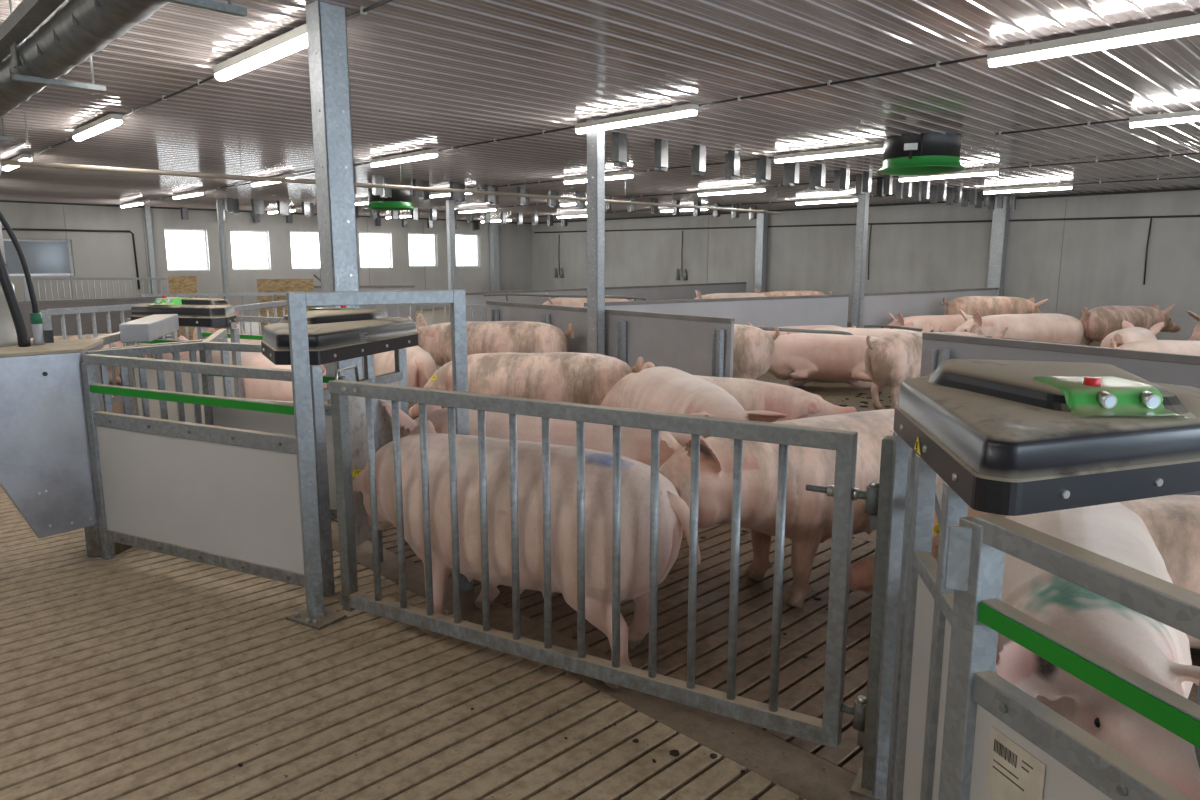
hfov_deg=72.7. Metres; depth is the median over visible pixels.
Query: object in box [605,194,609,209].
chute
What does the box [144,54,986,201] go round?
cable conduit
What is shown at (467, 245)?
window
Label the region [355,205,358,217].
chute
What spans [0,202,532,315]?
wall
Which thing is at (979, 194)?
chute
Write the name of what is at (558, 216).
diffuser
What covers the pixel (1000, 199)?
chute
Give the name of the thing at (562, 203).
diffuser
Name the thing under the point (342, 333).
hood
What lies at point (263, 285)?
board
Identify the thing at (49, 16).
lamp
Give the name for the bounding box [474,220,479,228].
chute
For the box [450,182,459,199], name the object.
chute
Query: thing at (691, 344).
wall
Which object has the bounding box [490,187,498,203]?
chute
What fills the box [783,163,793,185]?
chute
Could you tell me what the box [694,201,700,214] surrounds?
chute
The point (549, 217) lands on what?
chute
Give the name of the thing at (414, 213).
chute
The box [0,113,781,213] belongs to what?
pipe
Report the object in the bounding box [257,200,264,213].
chute
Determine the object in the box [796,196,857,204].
lamp
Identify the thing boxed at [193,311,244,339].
pig
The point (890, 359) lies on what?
pig
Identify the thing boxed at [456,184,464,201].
chute
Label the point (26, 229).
conduit
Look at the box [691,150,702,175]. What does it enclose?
chute
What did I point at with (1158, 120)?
diffuser
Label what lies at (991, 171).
lamp
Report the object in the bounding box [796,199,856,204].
diffuser
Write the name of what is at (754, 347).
pig
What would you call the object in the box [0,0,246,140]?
duct
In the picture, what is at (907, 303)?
wall
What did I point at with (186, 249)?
window
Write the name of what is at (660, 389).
pig
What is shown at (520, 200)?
chute
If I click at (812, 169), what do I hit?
chute
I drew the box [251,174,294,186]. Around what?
lamp
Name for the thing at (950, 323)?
pig
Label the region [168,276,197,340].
board
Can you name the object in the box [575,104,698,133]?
lamp
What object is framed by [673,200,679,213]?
chute
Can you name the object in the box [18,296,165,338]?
wall
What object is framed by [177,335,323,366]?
pig
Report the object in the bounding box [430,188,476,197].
lamp
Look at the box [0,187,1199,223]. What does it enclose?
trim
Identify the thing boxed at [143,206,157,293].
steel column
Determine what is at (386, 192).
chute
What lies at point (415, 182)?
chute
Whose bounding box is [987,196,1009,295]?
steel column
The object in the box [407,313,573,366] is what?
pig
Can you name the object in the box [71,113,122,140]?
lamp
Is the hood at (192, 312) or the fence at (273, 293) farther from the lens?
the fence at (273, 293)
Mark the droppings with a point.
(675, 753)
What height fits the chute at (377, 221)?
0.330 m
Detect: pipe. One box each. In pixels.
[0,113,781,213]
[0,222,17,346]
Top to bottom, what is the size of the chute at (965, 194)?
0.330 m
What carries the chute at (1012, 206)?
hanging from the ceiling
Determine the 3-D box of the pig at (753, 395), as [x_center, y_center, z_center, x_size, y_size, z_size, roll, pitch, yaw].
[0.910,0.169,6.465,2.165,0.739,0.695,3,10,15]
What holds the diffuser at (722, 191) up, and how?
attached to the lamp at (753, 188)
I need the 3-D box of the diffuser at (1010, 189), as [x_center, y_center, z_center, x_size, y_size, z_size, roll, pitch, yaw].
[8.319,-4.085,15.905,0.092,0.043,1.580,-9,13,-44]
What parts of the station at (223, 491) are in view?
post, diagonal rail, rail, cross rail, rail, rail, rail, infill panel, rail, post, diagonal rail, post, rail, rail, infill panel, rail, post, rail, wire handle, panel, rail, post, panel, post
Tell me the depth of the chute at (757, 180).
11.91 m
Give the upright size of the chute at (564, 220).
0.330 m
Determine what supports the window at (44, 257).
in the wall at (94, 254)
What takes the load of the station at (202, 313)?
on the floor
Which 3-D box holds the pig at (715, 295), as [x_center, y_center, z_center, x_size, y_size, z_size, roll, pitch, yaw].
[3.001,-2.099,19.229,2.176,0.962,0.623,0,10,1]
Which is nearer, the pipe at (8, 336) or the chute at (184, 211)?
the pipe at (8, 336)
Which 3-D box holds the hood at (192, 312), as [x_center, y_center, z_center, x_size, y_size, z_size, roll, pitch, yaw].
[-3.379,-0.733,6.640,0.679,0.229,0.889,-9,13,-44]
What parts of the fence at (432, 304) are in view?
rail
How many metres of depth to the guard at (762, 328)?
10.74 m
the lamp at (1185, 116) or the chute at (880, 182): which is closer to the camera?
the lamp at (1185, 116)
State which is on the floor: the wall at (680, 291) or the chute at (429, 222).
the wall at (680, 291)
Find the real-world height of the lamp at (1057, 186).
0.128 m
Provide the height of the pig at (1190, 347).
0.676 m
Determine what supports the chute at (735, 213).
hanging from the ceiling
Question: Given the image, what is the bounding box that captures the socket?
[17,336,30,346]
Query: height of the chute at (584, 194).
0.330 m
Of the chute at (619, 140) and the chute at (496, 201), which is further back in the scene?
the chute at (496, 201)
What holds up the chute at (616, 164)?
hanging from the ceiling
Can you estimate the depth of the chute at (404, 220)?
27.03 m
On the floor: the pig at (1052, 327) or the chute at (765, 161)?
the pig at (1052, 327)
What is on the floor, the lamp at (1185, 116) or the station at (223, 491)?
the station at (223, 491)
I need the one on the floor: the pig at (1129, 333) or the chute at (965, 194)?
the pig at (1129, 333)
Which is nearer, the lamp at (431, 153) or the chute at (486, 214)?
the lamp at (431, 153)
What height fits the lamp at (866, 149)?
0.128 m
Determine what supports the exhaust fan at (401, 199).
hanging from the ceiling
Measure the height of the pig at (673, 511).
0.871 m
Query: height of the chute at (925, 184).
0.330 m
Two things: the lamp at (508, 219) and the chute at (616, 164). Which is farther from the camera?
the lamp at (508, 219)
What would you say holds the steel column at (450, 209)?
on the floor
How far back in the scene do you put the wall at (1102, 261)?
20.25 m
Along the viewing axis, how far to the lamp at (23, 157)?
11.34 m
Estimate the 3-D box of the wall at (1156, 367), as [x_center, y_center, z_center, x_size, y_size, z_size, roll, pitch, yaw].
[3.192,0.267,4.818,0.118,1.105,3.112,-6,11,-31]
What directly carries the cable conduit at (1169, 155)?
attached to the ceiling
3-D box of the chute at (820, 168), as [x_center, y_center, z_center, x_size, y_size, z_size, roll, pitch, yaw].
[3.394,-3.458,12.543,0.096,0.330,0.156,7,12,37]
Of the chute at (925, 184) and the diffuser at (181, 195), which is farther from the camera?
the diffuser at (181, 195)
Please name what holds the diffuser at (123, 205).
attached to the lamp at (134, 203)
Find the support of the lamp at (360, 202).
attached to the ceiling
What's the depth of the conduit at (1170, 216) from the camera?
20.99 m
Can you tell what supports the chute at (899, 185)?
hanging from the ceiling
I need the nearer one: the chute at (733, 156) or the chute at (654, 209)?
the chute at (733, 156)
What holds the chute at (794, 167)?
hanging from the ceiling
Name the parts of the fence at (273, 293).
rail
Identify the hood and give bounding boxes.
[130,296,236,326]
[261,305,418,364]
[893,359,1199,515]
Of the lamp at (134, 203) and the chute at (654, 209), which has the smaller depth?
the chute at (654, 209)
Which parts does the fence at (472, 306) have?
rail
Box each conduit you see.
[2,0,393,169]
[2,228,139,288]
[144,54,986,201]
[266,110,1192,211]
[382,152,1199,216]
[477,176,1199,220]
[534,215,1199,284]
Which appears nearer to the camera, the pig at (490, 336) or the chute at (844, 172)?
the pig at (490, 336)
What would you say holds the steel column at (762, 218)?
on the floor
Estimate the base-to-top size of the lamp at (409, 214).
0.128 m
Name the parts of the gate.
rail, rail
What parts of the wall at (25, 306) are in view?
rail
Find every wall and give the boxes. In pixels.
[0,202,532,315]
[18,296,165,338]
[314,285,415,321]
[466,282,746,321]
[486,301,734,377]
[532,187,1199,339]
[584,294,848,327]
[862,287,998,327]
[920,332,1199,494]
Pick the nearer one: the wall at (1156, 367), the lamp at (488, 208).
the wall at (1156, 367)
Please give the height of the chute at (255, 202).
0.330 m
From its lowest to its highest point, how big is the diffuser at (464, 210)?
0.043 m
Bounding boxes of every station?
[81,305,418,595]
[125,296,281,423]
[872,359,1199,799]
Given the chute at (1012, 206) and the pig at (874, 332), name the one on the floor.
the pig at (874, 332)
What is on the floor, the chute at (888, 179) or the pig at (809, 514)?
the pig at (809, 514)
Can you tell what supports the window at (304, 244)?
in the wall at (94, 254)
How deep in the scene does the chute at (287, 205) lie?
20.25 m
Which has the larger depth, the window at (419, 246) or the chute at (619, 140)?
the window at (419, 246)
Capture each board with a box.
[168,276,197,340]
[257,279,314,334]
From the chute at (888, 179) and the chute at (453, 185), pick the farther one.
the chute at (453, 185)
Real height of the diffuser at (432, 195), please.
0.043 m
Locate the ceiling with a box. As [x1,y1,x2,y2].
[0,0,1199,222]
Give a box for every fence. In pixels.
[23,277,172,337]
[40,303,198,404]
[140,292,321,336]
[227,300,287,334]
[363,303,449,323]
[466,304,486,321]
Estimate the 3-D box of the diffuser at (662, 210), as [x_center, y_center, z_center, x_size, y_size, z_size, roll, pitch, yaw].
[2.259,-5.116,21.991,0.092,0.043,1.580,-9,13,-44]
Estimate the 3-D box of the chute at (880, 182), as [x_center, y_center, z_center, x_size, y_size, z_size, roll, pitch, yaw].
[5.003,-3.792,14.516,0.096,0.330,0.156,7,12,37]
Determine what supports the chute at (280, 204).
hanging from the ceiling
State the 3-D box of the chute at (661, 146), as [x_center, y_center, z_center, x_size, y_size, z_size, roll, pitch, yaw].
[0.753,-3.025,9.988,0.096,0.330,0.156,7,12,37]
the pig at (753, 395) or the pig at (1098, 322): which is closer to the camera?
the pig at (753, 395)
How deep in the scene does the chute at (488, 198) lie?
15.76 m
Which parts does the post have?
plate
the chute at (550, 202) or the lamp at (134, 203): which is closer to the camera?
the chute at (550, 202)
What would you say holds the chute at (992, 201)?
hanging from the ceiling
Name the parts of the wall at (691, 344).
rail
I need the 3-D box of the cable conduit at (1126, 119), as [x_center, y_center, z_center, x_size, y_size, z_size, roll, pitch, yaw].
[0.429,-3.746,13.437,0.034,0.039,28.800,-9,13,-44]
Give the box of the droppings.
[238,392,890,773]
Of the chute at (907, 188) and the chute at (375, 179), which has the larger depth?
the chute at (907, 188)
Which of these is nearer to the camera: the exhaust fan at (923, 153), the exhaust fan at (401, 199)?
the exhaust fan at (923, 153)
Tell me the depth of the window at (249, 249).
23.99 m
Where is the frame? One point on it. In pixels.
(315, 616)
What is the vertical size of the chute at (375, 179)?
0.330 m
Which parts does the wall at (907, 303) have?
rail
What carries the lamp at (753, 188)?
attached to the ceiling
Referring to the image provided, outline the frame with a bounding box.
[286,289,473,629]
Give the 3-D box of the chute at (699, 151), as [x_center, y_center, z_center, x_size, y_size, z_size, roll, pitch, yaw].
[1.282,-3.111,10.499,0.096,0.330,0.156,7,12,37]
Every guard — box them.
[484,293,645,301]
[753,326,852,334]
[864,324,1086,345]
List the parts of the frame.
plate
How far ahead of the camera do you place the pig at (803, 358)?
10.19 m
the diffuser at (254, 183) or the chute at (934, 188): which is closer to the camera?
the diffuser at (254, 183)
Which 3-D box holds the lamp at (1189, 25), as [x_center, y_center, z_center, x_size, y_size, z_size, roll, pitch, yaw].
[3.304,-2.311,5.172,0.109,0.128,1.600,-9,13,-44]
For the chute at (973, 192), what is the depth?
16.58 m
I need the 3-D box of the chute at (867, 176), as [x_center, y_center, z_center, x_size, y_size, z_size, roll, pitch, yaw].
[4.450,-3.631,13.566,0.096,0.330,0.156,7,12,37]
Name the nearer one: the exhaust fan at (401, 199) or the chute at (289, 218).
the exhaust fan at (401, 199)
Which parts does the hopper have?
plate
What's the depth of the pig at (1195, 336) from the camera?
12.65 m
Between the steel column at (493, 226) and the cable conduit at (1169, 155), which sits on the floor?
the steel column at (493, 226)
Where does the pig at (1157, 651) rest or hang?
on the floor
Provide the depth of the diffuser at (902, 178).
13.34 m
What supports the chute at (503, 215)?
hanging from the ceiling
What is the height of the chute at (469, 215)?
0.330 m
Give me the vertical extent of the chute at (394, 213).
0.330 m
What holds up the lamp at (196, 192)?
attached to the ceiling
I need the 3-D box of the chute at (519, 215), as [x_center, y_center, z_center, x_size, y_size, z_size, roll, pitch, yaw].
[-2.464,-5.572,25.028,0.096,0.330,0.156,7,12,37]
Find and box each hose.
[0,211,53,346]
[0,249,28,346]
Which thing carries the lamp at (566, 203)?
attached to the ceiling
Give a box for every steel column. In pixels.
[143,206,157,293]
[216,199,229,303]
[305,1,363,522]
[446,200,456,321]
[489,222,499,291]
[587,118,604,354]
[754,210,767,292]
[851,192,869,327]
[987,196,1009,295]
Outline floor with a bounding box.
[0,308,1199,799]
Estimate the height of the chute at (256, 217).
0.330 m
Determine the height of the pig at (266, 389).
0.920 m
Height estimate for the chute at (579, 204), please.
0.330 m
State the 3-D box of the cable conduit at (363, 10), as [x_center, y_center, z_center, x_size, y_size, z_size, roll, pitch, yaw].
[-4.888,-2.875,8.291,0.034,0.039,28.800,-9,13,-44]
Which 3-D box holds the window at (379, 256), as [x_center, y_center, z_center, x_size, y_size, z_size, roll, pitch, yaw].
[-7.414,-4.915,26.778,1.160,1.150,0.070,-9,13,-44]
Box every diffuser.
[120,203,142,207]
[173,193,202,198]
[252,178,293,186]
[430,193,468,197]
[459,209,495,212]
[557,215,586,217]
[561,202,586,205]
[564,175,632,183]
[661,209,707,211]
[698,189,764,195]
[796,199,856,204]
[899,172,997,181]
[984,187,1071,193]
[1130,116,1199,127]
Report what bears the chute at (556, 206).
hanging from the ceiling
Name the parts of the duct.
rail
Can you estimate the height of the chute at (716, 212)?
0.330 m
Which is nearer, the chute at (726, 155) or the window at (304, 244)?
the chute at (726, 155)
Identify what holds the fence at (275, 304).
on the floor
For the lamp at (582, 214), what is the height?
0.128 m
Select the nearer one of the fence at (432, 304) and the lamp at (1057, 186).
the fence at (432, 304)
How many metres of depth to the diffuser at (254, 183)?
14.48 m
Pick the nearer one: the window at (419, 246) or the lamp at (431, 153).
the lamp at (431, 153)
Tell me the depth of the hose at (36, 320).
4.50 m
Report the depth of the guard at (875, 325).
13.69 m
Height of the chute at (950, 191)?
0.330 m
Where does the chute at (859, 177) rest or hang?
hanging from the ceiling
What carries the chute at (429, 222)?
hanging from the ceiling
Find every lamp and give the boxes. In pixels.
[2,154,31,170]
[29,0,67,34]
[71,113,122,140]
[120,200,143,207]
[172,190,202,198]
[213,24,307,80]
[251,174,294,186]
[267,207,295,213]
[355,200,367,204]
[370,149,437,166]
[385,213,410,218]
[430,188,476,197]
[458,207,495,212]
[481,218,511,222]
[557,213,586,217]
[560,200,586,205]
[563,171,633,183]
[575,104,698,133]
[660,206,708,211]
[698,186,765,195]
[774,144,883,162]
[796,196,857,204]
[899,167,998,181]
[983,183,1072,193]
[987,14,1199,66]
[1129,110,1199,127]
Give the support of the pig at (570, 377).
on the floor
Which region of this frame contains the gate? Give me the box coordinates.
[328,379,878,748]
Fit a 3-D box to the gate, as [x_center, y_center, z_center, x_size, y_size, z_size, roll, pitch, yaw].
[-0.160,0.518,3.014,2.278,1.032,0.059,5,11,29]
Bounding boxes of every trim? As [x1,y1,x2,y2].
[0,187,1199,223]
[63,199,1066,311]
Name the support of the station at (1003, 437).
on the floor
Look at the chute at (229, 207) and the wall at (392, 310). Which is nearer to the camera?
the wall at (392, 310)
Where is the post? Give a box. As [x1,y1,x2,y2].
[850,435,893,799]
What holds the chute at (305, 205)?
hanging from the ceiling
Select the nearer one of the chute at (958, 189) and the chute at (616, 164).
the chute at (616, 164)
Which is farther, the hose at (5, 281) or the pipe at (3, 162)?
the pipe at (3, 162)
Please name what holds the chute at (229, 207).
hanging from the ceiling
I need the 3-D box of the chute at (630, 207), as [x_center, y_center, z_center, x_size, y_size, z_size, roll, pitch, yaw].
[0.707,-4.477,18.564,0.096,0.330,0.156,7,12,37]
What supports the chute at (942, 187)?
hanging from the ceiling
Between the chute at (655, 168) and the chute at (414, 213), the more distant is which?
the chute at (414, 213)
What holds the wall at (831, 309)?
on the floor
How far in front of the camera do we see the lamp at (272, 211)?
22.84 m
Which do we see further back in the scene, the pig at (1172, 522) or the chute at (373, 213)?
the chute at (373, 213)
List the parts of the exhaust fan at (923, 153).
bracket rod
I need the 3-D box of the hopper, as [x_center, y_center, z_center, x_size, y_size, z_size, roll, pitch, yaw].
[-3.177,0.277,4.588,0.979,1.162,0.859,-9,13,-44]
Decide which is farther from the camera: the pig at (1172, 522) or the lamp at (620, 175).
the lamp at (620, 175)
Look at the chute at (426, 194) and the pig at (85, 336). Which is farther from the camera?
the chute at (426, 194)
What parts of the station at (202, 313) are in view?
post, rail, rail, infill panel, rail, post, rail, post, rail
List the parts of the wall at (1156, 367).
rail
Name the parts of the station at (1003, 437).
post, post, post, opening panel, opening rail, rail, post, joining plate, corner post, infill panel, rail, rail, rail, post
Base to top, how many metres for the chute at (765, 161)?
0.330 m
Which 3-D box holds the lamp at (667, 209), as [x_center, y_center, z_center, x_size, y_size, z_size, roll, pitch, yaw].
[2.259,-5.158,21.984,0.109,0.128,1.600,-9,13,-44]
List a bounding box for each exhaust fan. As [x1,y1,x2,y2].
[365,189,414,209]
[877,133,965,174]
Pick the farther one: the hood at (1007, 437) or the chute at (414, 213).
the chute at (414, 213)
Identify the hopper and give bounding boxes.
[0,339,132,555]
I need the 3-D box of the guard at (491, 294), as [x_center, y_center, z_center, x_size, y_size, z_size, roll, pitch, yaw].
[-0.616,-1.964,15.993,3.379,0.314,0.255,-4,11,-24]
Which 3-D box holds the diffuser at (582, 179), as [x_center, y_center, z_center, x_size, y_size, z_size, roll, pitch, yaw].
[-0.045,-3.732,13.820,0.092,0.043,1.580,-9,13,-44]
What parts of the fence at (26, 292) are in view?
post, rail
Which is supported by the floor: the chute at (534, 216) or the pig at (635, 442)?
the pig at (635, 442)
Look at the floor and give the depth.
3.14 m
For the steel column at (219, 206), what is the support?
on the floor
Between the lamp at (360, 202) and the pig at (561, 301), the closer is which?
the pig at (561, 301)
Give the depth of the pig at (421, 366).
7.54 m
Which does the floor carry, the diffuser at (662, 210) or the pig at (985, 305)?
the pig at (985, 305)
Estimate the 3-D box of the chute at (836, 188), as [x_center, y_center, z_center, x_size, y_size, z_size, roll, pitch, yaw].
[3.947,-3.619,13.493,0.096,0.330,0.156,7,12,37]
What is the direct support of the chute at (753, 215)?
hanging from the ceiling
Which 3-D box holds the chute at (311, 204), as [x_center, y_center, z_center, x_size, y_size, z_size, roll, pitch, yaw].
[-7.370,-4.838,20.694,0.096,0.330,0.156,7,12,37]
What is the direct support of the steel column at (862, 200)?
on the floor
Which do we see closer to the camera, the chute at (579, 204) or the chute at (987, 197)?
the chute at (987, 197)
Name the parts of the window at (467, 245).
pane, pane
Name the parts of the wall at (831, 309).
rail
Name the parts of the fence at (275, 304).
rail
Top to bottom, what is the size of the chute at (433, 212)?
0.330 m
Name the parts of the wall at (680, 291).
rail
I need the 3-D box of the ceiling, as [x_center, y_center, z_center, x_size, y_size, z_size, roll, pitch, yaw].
[-1.036,-3.586,12.335,24.400,0.016,29.665,-9,13,-44]
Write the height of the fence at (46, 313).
1.160 m
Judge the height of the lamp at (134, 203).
0.128 m
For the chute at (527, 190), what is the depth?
16.79 m
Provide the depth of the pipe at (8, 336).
4.49 m
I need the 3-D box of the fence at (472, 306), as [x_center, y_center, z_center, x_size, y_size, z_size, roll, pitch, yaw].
[-1.749,-0.849,11.653,0.934,1.022,0.078,8,12,38]
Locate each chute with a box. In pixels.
[180,207,188,219]
[224,198,233,211]
[231,199,238,212]
[251,199,259,212]
[253,213,259,221]
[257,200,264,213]
[277,201,285,213]
[282,202,289,214]
[286,212,292,222]
[302,202,309,214]
[306,203,313,215]
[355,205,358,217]
[370,210,376,217]
[372,175,382,194]
[375,216,380,225]
[381,178,391,196]
[391,210,397,218]
[402,217,407,226]
[411,208,417,219]
[412,179,422,197]
[420,181,429,199]
[427,218,432,227]
[430,209,436,220]
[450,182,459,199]
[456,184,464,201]
[467,213,472,221]
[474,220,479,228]
[484,184,493,201]
[484,212,489,222]
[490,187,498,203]
[501,212,506,223]
[517,187,525,203]
[517,213,522,223]
[521,189,528,205]
[532,214,537,224]
[547,190,555,205]
[547,215,552,224]
[550,191,557,207]
[562,218,567,225]
[576,192,583,207]
[578,194,585,208]
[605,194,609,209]
[612,132,626,162]
[614,139,627,166]
[627,196,634,210]
[651,198,657,212]
[654,144,666,171]
[655,138,667,167]
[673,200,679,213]
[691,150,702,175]
[693,145,705,171]
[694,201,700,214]
[714,203,720,215]
[725,154,735,179]
[728,150,739,176]
[733,205,738,217]
[751,206,756,218]
[755,160,765,182]
[759,155,770,179]
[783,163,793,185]
[788,161,799,183]
[809,167,818,188]
[815,164,825,186]
[833,171,842,191]
[840,168,849,189]
[856,174,863,194]
[862,171,871,192]
[876,177,884,196]
[883,175,892,194]
[895,180,903,198]
[903,181,911,196]
[913,183,921,200]
[921,181,929,198]
[930,185,938,202]
[938,183,946,201]
[946,188,953,204]
[954,186,962,202]
[961,191,968,206]
[969,188,976,204]
[975,192,982,207]
[983,194,990,206]
[988,194,995,209]
[997,193,1003,208]
[1009,194,1016,209]
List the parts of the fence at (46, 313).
post, rail, rail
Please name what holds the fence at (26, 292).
on the floor
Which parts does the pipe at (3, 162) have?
hanger rod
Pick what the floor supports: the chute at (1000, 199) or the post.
the post
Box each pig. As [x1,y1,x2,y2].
[31,334,154,383]
[162,339,327,403]
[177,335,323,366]
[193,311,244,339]
[352,420,700,688]
[363,346,436,403]
[380,401,709,467]
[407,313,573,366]
[409,352,643,419]
[543,293,633,306]
[601,373,856,422]
[621,362,786,421]
[659,409,943,607]
[695,290,773,298]
[733,324,779,379]
[748,322,855,335]
[755,288,831,296]
[768,333,877,387]
[785,322,942,336]
[849,494,1199,648]
[865,324,1008,409]
[884,311,972,331]
[940,296,1048,316]
[954,309,1083,343]
[995,502,1199,799]
[1079,302,1180,345]
[1100,320,1163,347]
[1107,340,1199,354]
[1186,310,1199,340]
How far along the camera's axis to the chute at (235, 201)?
19.39 m
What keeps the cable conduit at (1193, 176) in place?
attached to the ceiling
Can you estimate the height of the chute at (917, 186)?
0.330 m
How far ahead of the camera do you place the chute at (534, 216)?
25.41 m
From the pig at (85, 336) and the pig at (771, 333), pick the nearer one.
the pig at (85, 336)
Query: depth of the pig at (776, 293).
19.94 m
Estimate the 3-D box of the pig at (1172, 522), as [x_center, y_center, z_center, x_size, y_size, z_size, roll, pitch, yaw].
[2.204,0.714,3.497,2.190,0.657,0.726,3,10,17]
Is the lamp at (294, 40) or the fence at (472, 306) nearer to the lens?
the lamp at (294, 40)
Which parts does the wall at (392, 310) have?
rail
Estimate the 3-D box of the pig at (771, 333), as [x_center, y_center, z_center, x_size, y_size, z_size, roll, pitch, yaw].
[3.100,-0.892,12.911,2.101,0.676,0.674,-3,10,-17]
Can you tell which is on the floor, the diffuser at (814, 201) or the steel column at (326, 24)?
the steel column at (326, 24)
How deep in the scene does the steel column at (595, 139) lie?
8.74 m
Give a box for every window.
[3,239,73,275]
[164,229,208,270]
[230,230,269,269]
[290,231,319,268]
[359,232,390,267]
[408,233,436,266]
[455,233,478,266]

